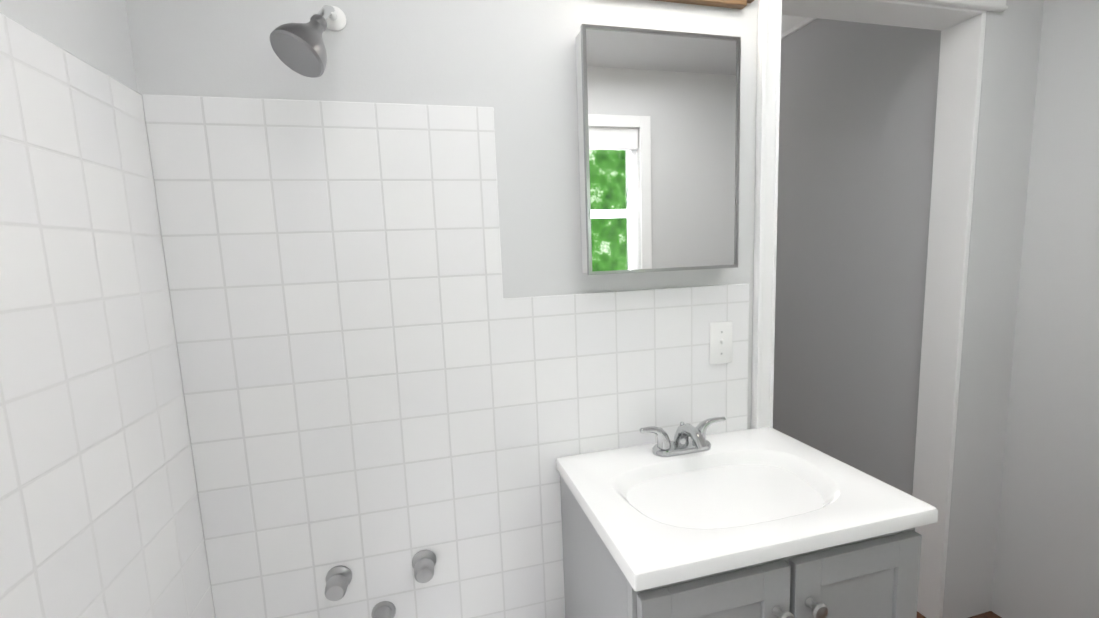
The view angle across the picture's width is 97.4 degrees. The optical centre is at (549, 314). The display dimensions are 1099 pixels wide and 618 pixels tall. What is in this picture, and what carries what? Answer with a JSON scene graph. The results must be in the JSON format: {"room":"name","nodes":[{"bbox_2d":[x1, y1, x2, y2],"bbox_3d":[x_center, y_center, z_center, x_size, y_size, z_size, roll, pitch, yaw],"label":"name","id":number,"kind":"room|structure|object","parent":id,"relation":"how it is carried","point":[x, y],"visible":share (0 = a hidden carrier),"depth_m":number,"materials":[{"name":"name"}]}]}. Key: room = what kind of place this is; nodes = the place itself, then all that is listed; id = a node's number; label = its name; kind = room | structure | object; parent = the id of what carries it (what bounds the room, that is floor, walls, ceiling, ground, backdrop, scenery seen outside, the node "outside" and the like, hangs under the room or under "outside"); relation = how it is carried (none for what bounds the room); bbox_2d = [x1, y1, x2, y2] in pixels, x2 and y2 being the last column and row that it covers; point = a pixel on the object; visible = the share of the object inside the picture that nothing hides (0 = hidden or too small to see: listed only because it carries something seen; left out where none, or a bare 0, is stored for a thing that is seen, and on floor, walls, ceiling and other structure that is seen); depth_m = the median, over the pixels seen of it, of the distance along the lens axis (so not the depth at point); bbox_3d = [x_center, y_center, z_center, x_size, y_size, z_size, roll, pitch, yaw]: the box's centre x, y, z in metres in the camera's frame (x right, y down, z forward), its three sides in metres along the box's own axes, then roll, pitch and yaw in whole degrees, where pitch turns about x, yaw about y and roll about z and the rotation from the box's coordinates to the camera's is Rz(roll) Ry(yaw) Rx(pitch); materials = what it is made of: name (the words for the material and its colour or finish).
{"room":"bathroom","nodes":[
{"label":"bathroom","id":0,"kind":"room"},
{"bbox_2d":[0,0,137,91],"bbox_3d":[-0.660,-0.052,0.261,0.120,2.800,1.699,-4,8,-14],"label":"wall","id":1,"kind":"structure","parent":0,"point":[95,33],"depth_m":0.80,"materials":[{"name":"white paint"}]},
{"bbox_2d":[0,13,214,617],"bbox_3d":[-0.584,0.314,0.329,0.008,1.328,1.450,-4,8,-14],"label":"wall tile","id":2,"kind":"structure","parent":1,"relation":"attached to","point":[100,515],"depth_m":0.73,"materials":[{"name":"white tile"}]},
{"bbox_2d":[125,0,1043,617],"bbox_3d":[0.425,-0.236,1.349,2.543,2.800,0.120,-4,8,-14],"label":"wall","id":3,"kind":"structure","parent":0,"point":[513,62],"depth_m":1.16,"materials":[{"name":"white paint"}]},
{"bbox_2d":[270,5,345,77],"bbox_3d":[-0.459,-0.540,0.921,0.120,0.178,0.181,-4,8,-14],"label":"shower head","id":4,"kind":"object","parent":3,"relation":"attached to","point":[299,48],"visible":1,"depth_m":0.88},
{"bbox_2d":[142,94,749,617],"bbox_3d":[-0.095,0.362,1.216,1.371,1.690,0.008,-4,8,-14],"label":"wall tile","id":5,"kind":"structure","parent":3,"relation":"attached to","point":[384,380],"depth_m":1.10,"materials":[{"name":"white tile"}]},
{"bbox_2d":[325,550,435,617],"bbox_3d":[-0.381,0.685,1.103,0.252,0.195,0.137,-4,8,-14],"label":"tub faucet","id":6,"kind":"object","parent":5,"relation":"attached to","point":[338,579],"visible":1,"depth_m":1.13,"materials":[{"name":"grey metal"}]},
{"bbox_2d":[709,321,732,363],"bbox_3d":[0.471,0.077,1.321,0.070,0.116,0.014,-4,8,-14],"label":"switch plate","id":7,"kind":"object","parent":5,"relation":"attached to","point":[720,351],"visible":1,"depth_m":1.32,"materials":[{"name":"white plastic"}]},
{"bbox_2d":[576,24,740,274],"bbox_3d":[0.273,-0.390,1.195,0.408,0.561,0.062,-4,8,-14],"label":"upper cabinet","id":8,"kind":"object","parent":3,"relation":"attached to","point":[659,128],"visible":1,"depth_m":1.16,"materials":[{"name":"metal"}]},
{"bbox_2d":[654,0,753,8],"bbox_3d":[0.310,-0.823,1.121,0.457,0.125,0.124,-4,8,-14],"label":"light fixture","id":9,"kind":"object","parent":3,"relation":"attached to","point":[737,4],"visible":0.98,"depth_m":1.20,"materials":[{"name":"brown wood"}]},
{"bbox_2d":[751,0,1007,617],"bbox_3d":[0.971,0.083,1.520,0.848,2.082,0.144,-4,8,-14],"label":"door frame","id":10,"kind":"structure","parent":3,"relation":"attached to","point":[960,25],"depth_m":1.52,"materials":[{"name":"white paint"}]},
{"bbox_2d":[773,18,940,495],"bbox_3d":[1.245,-0.236,2.151,0.120,2.530,1.001,-4,8,-14],"label":"wall","id":11,"kind":"structure","parent":0,"point":[858,105],"depth_m":1.95,"materials":[{"name":"grey paint"}]},
{"bbox_2d":[781,15,816,39],"bbox_3d":[0.704,-1.332,2.220,0.740,0.135,1.661,-4,8,-14],"label":"ceiling","id":12,"kind":"structure","parent":11,"relation":"attached to","point":[791,25],"depth_m":2.15,"materials":[{"name":"white paint"}]},
{"bbox_2d":[916,611,1001,617],"bbox_3d":[1.650,0.791,4.330,6.900,0.100,8.700,-4,8,-14],"label":"floor","id":13,"kind":"structure","parent":0,"point":[989,614],"depth_m":1.74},
{"bbox_2d":[556,416,937,617],"bbox_3d":[0.403,0.745,1.129,0.642,0.915,0.498,-4,8,-14],"label":"bathroom vanity","id":14,"kind":"object","parent":13,"relation":"on","point":[765,522],"visible":1,"depth_m":0.96,"materials":[{"name":"white ceramic"}]},
{"bbox_2d":[639,416,725,457],"bbox_3d":[0.351,0.315,1.209,0.244,0.080,0.134,-4,8,-14],"label":"sink faucet","id":15,"kind":"object","parent":14,"relation":"on","point":[697,446],"depth_m":1.23,"materials":[{"name":"silver metal"}]},
{"bbox_2d":[991,0,1098,617],"bbox_3d":[1.812,-0.223,0.835,0.120,2.800,1.579,-4,8,-14],"label":"wall","id":16,"kind":"structure","parent":0,"point":[1047,557],"depth_m":1.51,"materials":[{"name":"white paint"}]}
]}

